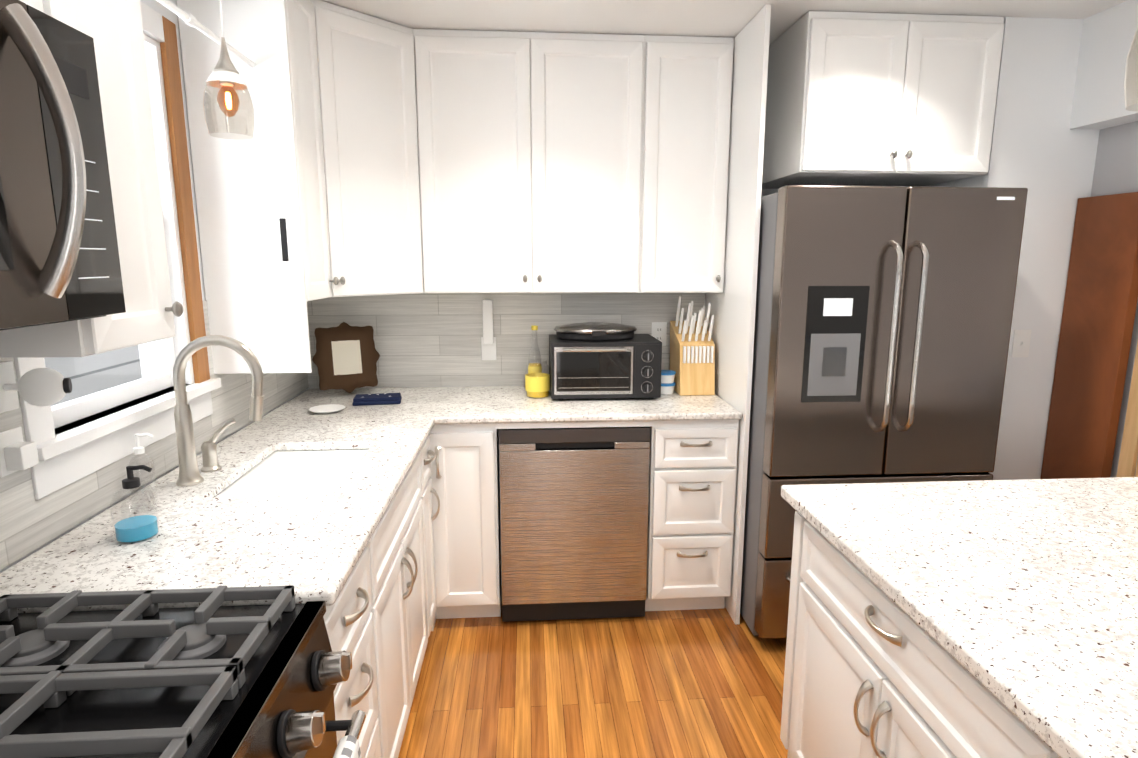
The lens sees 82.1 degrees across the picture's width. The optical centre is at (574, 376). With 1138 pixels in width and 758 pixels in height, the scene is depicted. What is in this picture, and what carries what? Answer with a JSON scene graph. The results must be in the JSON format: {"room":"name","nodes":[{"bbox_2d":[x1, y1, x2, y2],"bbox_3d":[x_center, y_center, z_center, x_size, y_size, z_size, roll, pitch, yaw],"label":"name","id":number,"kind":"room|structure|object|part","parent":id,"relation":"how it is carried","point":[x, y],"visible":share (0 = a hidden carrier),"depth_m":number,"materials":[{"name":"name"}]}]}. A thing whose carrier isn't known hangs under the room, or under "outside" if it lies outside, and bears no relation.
{"room":"kitchen","nodes":[
{"label":"kitchen","id":0,"kind":"room"},
{"bbox_2d":[0,0,307,572],"bbox_3d":[-1.201,0.209,0.627,0.150,2.500,5.450,-1,10,-4],"label":"wall","id":1,"kind":"structure","parent":0,"point":[162,10],"depth_m":2.05,"materials":[{"name":"white paint"}]},
{"bbox_2d":[0,0,139,351],"bbox_3d":[-0.893,-0.245,0.630,0.467,0.437,0.615,-1,10,-4],"label":"upper cabinet","id":2,"kind":"object","parent":1,"relation":"attached to","point":[66,257],"depth_m":0.94,"materials":[{"name":"white wood"}]},
{"bbox_2d":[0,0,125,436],"bbox_3d":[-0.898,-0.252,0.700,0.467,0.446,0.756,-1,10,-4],"label":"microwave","id":3,"kind":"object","parent":2,"relation":"in","point":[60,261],"depth_m":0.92,"materials":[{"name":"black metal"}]},
{"bbox_2d":[0,0,183,357],"bbox_3d":[-1.006,-0.596,1.164,0.326,1.097,0.280,-1,10,-4],"label":"upper cabinet","id":4,"kind":"object","parent":1,"relation":"attached to","point":[122,18],"depth_m":1.27,"materials":[{"name":"white wood"}]},
{"bbox_3d":[-0.992,-0.918,1.673,0.028,0.027,0.824,-1,10,-4],"label":"curtain rod","id":5,"kind":"part","parent":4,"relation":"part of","materials":[{"name":"white plastic"}]},
{"bbox_2d":[14,1,220,499],"bbox_3d":[-1.263,-0.405,1.709,0.195,1.225,0.830,-1,10,-4],"label":"window","id":6,"kind":"structure","parent":1,"relation":"in","point":[70,456],"depth_m":1.94,"materials":[{"name":"white"}]},
{"bbox_2d":[104,28,139,315],"bbox_3d":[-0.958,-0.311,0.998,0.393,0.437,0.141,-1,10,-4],"label":"upper cabinet","id":7,"kind":"object","parent":1,"relation":"attached to","point":[105,29],"depth_m":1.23,"materials":[{"name":"white wood"}]},
{"bbox_2d":[0,300,308,569],"bbox_3d":[-1.162,0.128,1.176,0.008,0.575,4.050,-1,10,-4],"label":"wall tiles","id":8,"kind":"structure","parent":1,"relation":"attached to","point":[29,523],"depth_m":1.64,"materials":[{"name":"grey tile"}]},
{"bbox_2d":[0,361,71,477],"bbox_3d":[-1.104,0.085,1.346,0.132,0.230,0.080,-1,10,-4],"label":"gadget","id":9,"kind":"object","parent":8,"relation":"attached to","point":[40,387],"visible":1,"depth_m":1.33,"materials":[{"name":"white plastic"}]},
{"bbox_2d":[172,0,335,307],"bbox_3d":[-1.089,-0.808,2.283,0.326,1.076,0.313,-1,10,-4],"label":"upper cabinet","id":10,"kind":"object","parent":1,"relation":"attached to","point":[264,213],"depth_m":2.15,"materials":[{"name":"white wood"}]},
{"bbox_2d":[398,608,787,757],"bbox_3d":[1.593,1.572,0.315,5.750,0.060,7.150,-1,10,-4],"label":"floor","id":11,"kind":"structure","parent":0,"point":[701,683],"depth_m":2.42,"materials":[{"name":"brown wood"}]},
{"bbox_2d":[0,585,365,757],"bbox_3d":[-0.734,0.810,0.882,0.779,1.229,0.800,-1,10,-4],"label":"range","id":12,"kind":"object","parent":11,"relation":"on","point":[142,675],"visible":1,"depth_m":1.01,"materials":[{"name":"black metal"}]},
{"bbox_2d":[18,599,387,757],"bbox_3d":[-0.815,0.860,1.491,0.641,0.915,0.381,-1,10,-4],"label":"base cabinet","id":13,"kind":"object","parent":11,"relation":"on","point":[359,631],"depth_m":1.54,"materials":[{"name":"white wood"}]},
{"bbox_2d":[0,386,741,610],"bbox_3d":[-0.253,0.241,2.271,1.956,0.030,2.049,-1,10,-4],"label":"countertop","id":14,"kind":"structure","parent":13,"relation":"on","point":[450,496],"depth_m":2.69,"materials":[{"name":"white stone"}]},
{"bbox_2d":[110,465,159,542],"bbox_3d":[-0.994,0.280,1.476,0.091,0.168,0.088,-1,10,-4],"label":"soap dispenser","id":15,"kind":"object","parent":14,"relation":"on","point":[136,528],"visible":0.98,"depth_m":1.46,"materials":[{"name":"clear glass"}]},
{"bbox_2d":[127,433,158,512],"bbox_3d":[-1.077,0.237,1.635,0.068,0.197,0.056,-1,10,-4],"label":"soap dispenser","id":16,"kind":"object","parent":14,"relation":"on","point":[139,449],"visible":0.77,"depth_m":1.62,"materials":[{"name":"clear plastic"}]},
{"bbox_2d":[168,335,267,486],"bbox_3d":[-0.996,0.082,1.874,0.259,0.418,0.182,-1,10,-4],"label":"faucet","id":17,"kind":"object","parent":14,"relation":"on","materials":[{"name":"silver metal"}]},
{"bbox_2d":[228,447,359,490],"bbox_3d":[-0.843,0.392,2.026,0.350,0.207,0.531,-1,10,-4],"label":"sink","id":18,"kind":"object","parent":14,"relation":"in","point":[289,468],"depth_m":2.05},
{"bbox_2d":[309,404,344,413],"bbox_3d":[-1.026,0.136,2.711,0.144,0.014,0.144,-1,10,-4],"label":"dish","id":19,"kind":"object","parent":14,"relation":"on","point":[327,409],"visible":1,"depth_m":2.73,"materials":[{"name":"white ceramic"}]},
{"bbox_2d":[312,322,379,392],"bbox_3d":[-1.051,-0.087,3.014,0.297,0.326,0.092,-5,11,-26],"label":"picture frame","id":20,"kind":"object","parent":14,"relation":"on","point":[346,356],"visible":1,"depth_m":3.00,"materials":[{"name":"brown wood"}]},
{"bbox_2d":[352,393,401,405],"bbox_3d":[-0.868,0.098,2.878,0.200,0.030,0.110,-2,10,-12],"label":"folded cloth","id":21,"kind":"object","parent":14,"relation":"on","point":[376,399],"visible":1,"depth_m":2.84,"materials":[{"name":"blue fabric"}]},
{"bbox_2d":[528,325,541,372],"bbox_3d":[-0.191,-0.088,3.129,0.065,0.312,0.065,-1,10,-4],"label":"oil bottle","id":22,"kind":"object","parent":14,"relation":"on","point":[538,368],"visible":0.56,"depth_m":3.11,"materials":[{"name":"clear glass"}]},
{"bbox_2d":[525,360,549,397],"bbox_3d":[-0.171,0.007,3.005,0.113,0.168,0.113,-1,10,-4],"label":"jar","id":23,"kind":"object","parent":14,"relation":"on","point":[537,385],"visible":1,"depth_m":2.97,"materials":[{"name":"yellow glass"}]},
{"bbox_2d":[549,334,661,399],"bbox_3d":[0.132,-0.047,3.044,0.490,0.262,0.368,-1,10,-4],"label":"toaster oven","id":24,"kind":"object","parent":14,"relation":"on","point":[630,368],"visible":1,"depth_m":2.90,"materials":[{"name":"black metal"}]},
{"bbox_2d":[554,322,636,340],"bbox_3d":[0.097,-0.210,3.015,0.386,0.066,0.318,-1,10,-4],"label":"pan","id":25,"kind":"object","parent":24,"relation":"on","point":[594,331],"visible":1,"depth_m":2.93,"materials":[{"name":"black metal"}]},
{"bbox_2d":[661,370,675,394],"bbox_3d":[0.428,0.026,3.093,0.098,0.102,0.098,-1,10,-4],"label":"containers","id":26,"kind":"object","parent":14,"relation":"on","point":[667,382],"visible":0.77,"depth_m":3.06,"materials":[{"name":"white plastic"}]},
{"bbox_2d":[670,296,714,395],"bbox_3d":[0.563,-0.158,3.130,0.165,0.452,0.262,-1,10,-4],"label":"knife block","id":27,"kind":"object","parent":14,"relation":"on","point":[692,354],"visible":1,"depth_m":3.04,"materials":[{"name":"brown wood"}]},
{"bbox_2d":[380,607,431,757],"bbox_3d":[-0.858,0.756,2.070,0.641,0.915,0.799,-1,10,-4],"label":"base cabinet","id":28,"kind":"object","parent":11,"relation":"on","point":[407,630],"depth_m":2.02,"materials":[{"name":"white wood"}]},
{"bbox_2d":[432,607,439,630],"bbox_3d":[-0.895,0.664,2.579,0.641,0.915,0.238,-1,10,-4],"label":"base cabinet","id":29,"kind":"object","parent":11,"relation":"on","point":[435,610],"depth_m":2.84,"materials":[{"name":"white wood"}]},
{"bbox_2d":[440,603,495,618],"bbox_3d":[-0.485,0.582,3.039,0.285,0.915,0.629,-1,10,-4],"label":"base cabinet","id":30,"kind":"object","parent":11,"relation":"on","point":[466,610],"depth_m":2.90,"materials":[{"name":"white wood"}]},
{"bbox_2d":[496,599,651,621],"bbox_3d":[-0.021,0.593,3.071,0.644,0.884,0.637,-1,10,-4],"label":"toe kick","id":31,"kind":"object","parent":11,"relation":"on","point":[579,608],"depth_m":2.86,"materials":[{"name":"black"}]},
{"bbox_2d":[498,397,650,621],"bbox_3d":[-0.020,0.595,3.052,0.629,0.880,0.598,-1,10,-4],"label":"dishwasher","id":32,"kind":"object","parent":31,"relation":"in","point":[574,500],"depth_m":2.75,"materials":[{"name":"grey metal"}]},
{"bbox_2d":[652,595,730,610],"bbox_3d":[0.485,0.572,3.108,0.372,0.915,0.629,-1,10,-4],"label":"toe kick","id":33,"kind":"object","parent":11,"relation":"on","point":[693,602],"depth_m":2.97,"materials":[{"name":"white wood"}]},
{"bbox_2d":[740,185,1027,638],"bbox_3d":[1.173,0.146,2.898,0.908,1.830,0.933,-1,10,-4],"label":"refrigerator","id":34,"kind":"object","parent":11,"relation":"on","point":[883,320],"visible":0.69,"depth_m":2.45,"materials":[{"name":"grey metal"}]},
{"bbox_2d":[780,497,1067,757],"bbox_3d":[1.494,1.053,0.558,1.558,0.875,3.025,-1,10,-4],"label":"kitchen island","id":35,"kind":"object","parent":11,"relation":"on","point":[863,678],"depth_m":1.50,"materials":[{"name":"white wood"}]},
{"bbox_2d":[781,477,1137,757],"bbox_3d":[1.496,0.603,0.479,1.555,0.040,3.090,-1,10,-4],"label":"island countertop","id":36,"kind":"structure","parent":35,"relation":"on","point":[1031,583],"depth_m":1.37,"materials":[{"name":"white stone"}]},
{"bbox_2d":[308,17,1099,479],"bbox_3d":[0.460,-0.224,3.056,3.520,2.500,0.770,-1,10,-4],"label":"wall","id":37,"kind":"structure","parent":0,"point":[1042,153],"depth_m":2.68,"materials":[{"name":"white paint"}]},
{"bbox_2d":[316,0,427,296],"bbox_3d":[-0.804,-0.853,2.608,0.313,1.043,0.308,-1,10,-4],"label":"upper cabinet","id":38,"kind":"object","parent":37,"relation":"attached to","point":[374,156],"depth_m":2.60,"materials":[{"name":"white wood"}]},
{"bbox_2d":[307,293,704,387],"bbox_3d":[-0.326,-0.195,3.238,1.962,0.485,0.008,-1,10,-4],"label":"wall tiles","id":39,"kind":"structure","parent":37,"relation":"attached to","point":[426,339],"depth_m":3.22,"materials":[{"name":"grey tile"}]},
{"bbox_2d":[481,299,496,359],"bbox_3d":[-0.423,-0.226,3.196,0.074,0.300,0.050,-1,10,-4],"label":"air freshener","id":40,"kind":"object","parent":39,"relation":"attached to","point":[488,345],"visible":1,"depth_m":3.18,"materials":[{"name":"white plastic"}]},
{"bbox_2d":[652,322,666,345],"bbox_3d":[0.424,-0.214,3.281,0.075,0.118,0.008,-1,10,-4],"label":"electrical outlet","id":41,"kind":"object","parent":39,"relation":"attached to","point":[659,331],"visible":0.81,"depth_m":3.28,"materials":[{"name":"white plastic"}]},
{"bbox_2d":[416,29,647,292],"bbox_3d":[-0.197,-0.926,2.950,0.959,1.076,0.326,-1,10,-4],"label":"upper cabinet","id":42,"kind":"object","parent":37,"relation":"attached to","point":[534,145],"depth_m":2.79,"materials":[{"name":"white wood"}]},
{"bbox_2d":[644,33,739,295],"bbox_3d":[0.473,-0.933,2.998,0.385,1.076,0.326,-1,10,-4],"label":"upper cabinet","id":43,"kind":"object","parent":37,"relation":"attached to","point":[692,81],"depth_m":2.84,"materials":[{"name":"white wood"}]},
{"bbox_2d":[744,11,1003,191],"bbox_3d":[1.253,-1.154,2.853,0.778,0.586,0.646,-1,10,-4],"label":"upper cabinet","id":44,"kind":"object","parent":37,"relation":"attached to","point":[838,98],"depth_m":2.55,"materials":[{"name":"white wood"}]},
{"bbox_2d":[1011,330,1031,356],"bbox_3d":[1.899,-0.140,2.776,0.075,0.118,0.016,-1,10,-4],"label":"light switch","id":45,"kind":"object","parent":37,"relation":"attached to","point":[1021,343],"visible":1,"depth_m":2.78,"materials":[{"name":"white plastic"}]},
{"bbox_2d":[321,0,1126,45],"bbox_3d":[1.599,-0.947,-0.138,5.750,0.060,7.150,-1,10,-4],"label":"ceiling","id":46,"kind":"structure","parent":0,"point":[715,18],"depth_m":2.50,"materials":[{"name":"white paint"}]},
{"bbox_2d":[203,0,254,136],"bbox_3d":[-0.875,-0.920,1.614,0.124,0.624,0.124,-1,10,-4],"label":"light","id":47,"kind":"object","parent":46,"relation":"hanging from","point":[224,63],"depth_m":1.63,"materials":[{"name":"clear glass"}]},
{"bbox_3d":[-0.875,-0.696,1.654,0.052,0.076,0.052,-1,10,-4],"label":"pendant light bulb over the sink","id":48,"kind":"part","parent":47,"relation":"part of","materials":[{"name":"orange glass"}]},
{"bbox_3d":[-0.875,-0.688,1.655,0.115,0.151,0.115,-1,10,-4],"label":"sink pendant light shade","id":49,"kind":"part","parent":47,"relation":"part of","materials":[{"name":"clear glass"}]},
{"bbox_2d":[1070,0,1137,129],"bbox_3d":[2.230,-0.787,0.309,0.130,0.410,4.680,-1,10,-4],"label":"soffit beam","id":50,"kind":"structure","parent":46,"relation":"attached to","point":[1105,45],"depth_m":2.47,"materials":[{"name":"white paint"}]},
{"bbox_2d":[1091,121,1137,476],"bbox_3d":[2.352,0.240,0.503,0.120,2.500,4.680,-1,10,-4],"label":"wall","id":51,"kind":"structure","parent":0,"point":[1116,168],"depth_m":2.56,"materials":[{"name":"grey paint"}]},
{"bbox_2d":[1040,192,1137,478],"bbox_3d":[2.097,0.188,2.671,0.046,1.808,0.352,-1,10,-4],"label":"door leaf","id":52,"kind":"structure","parent":51,"relation":"in","point":[1098,315],"depth_m":2.61,"materials":[{"name":"brown wood"}]},
{"bbox_2d":[1116,341,1137,476],"bbox_3d":[2.220,0.239,2.230,0.136,1.890,0.630,-1,10,-4],"label":"door frame","id":53,"kind":"structure","parent":51,"relation":"attached to","point":[1128,461],"depth_m":2.50,"materials":[{"name":"brown wood"}]},
{"label":"outside","id":54,"kind":"structure","parent":0,"visible":0},
{"bbox_2d":[44,345,141,405],"bbox_3d":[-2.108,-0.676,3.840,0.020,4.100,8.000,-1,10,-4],"label":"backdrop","id":55,"kind":"structure","parent":54,"point":[91,360],"depth_m":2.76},
{"bbox_3d":[0.875,-0.808,0.888,0.124,0.579,0.124,-1,10,-4],"label":"pendant light","id":56,"kind":"object","parent":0,"visible":0},
{"bbox_2d":[1124,28,1137,107],"bbox_3d":[0.874,-0.475,0.948,0.115,0.151,0.115,-1,10,-4],"label":"shade","id":57,"kind":"object","parent":56,"relation":"attached to","point":[1127,66],"visible":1,"depth_m":0.97,"materials":[{"name":"clear glass"}]}
]}

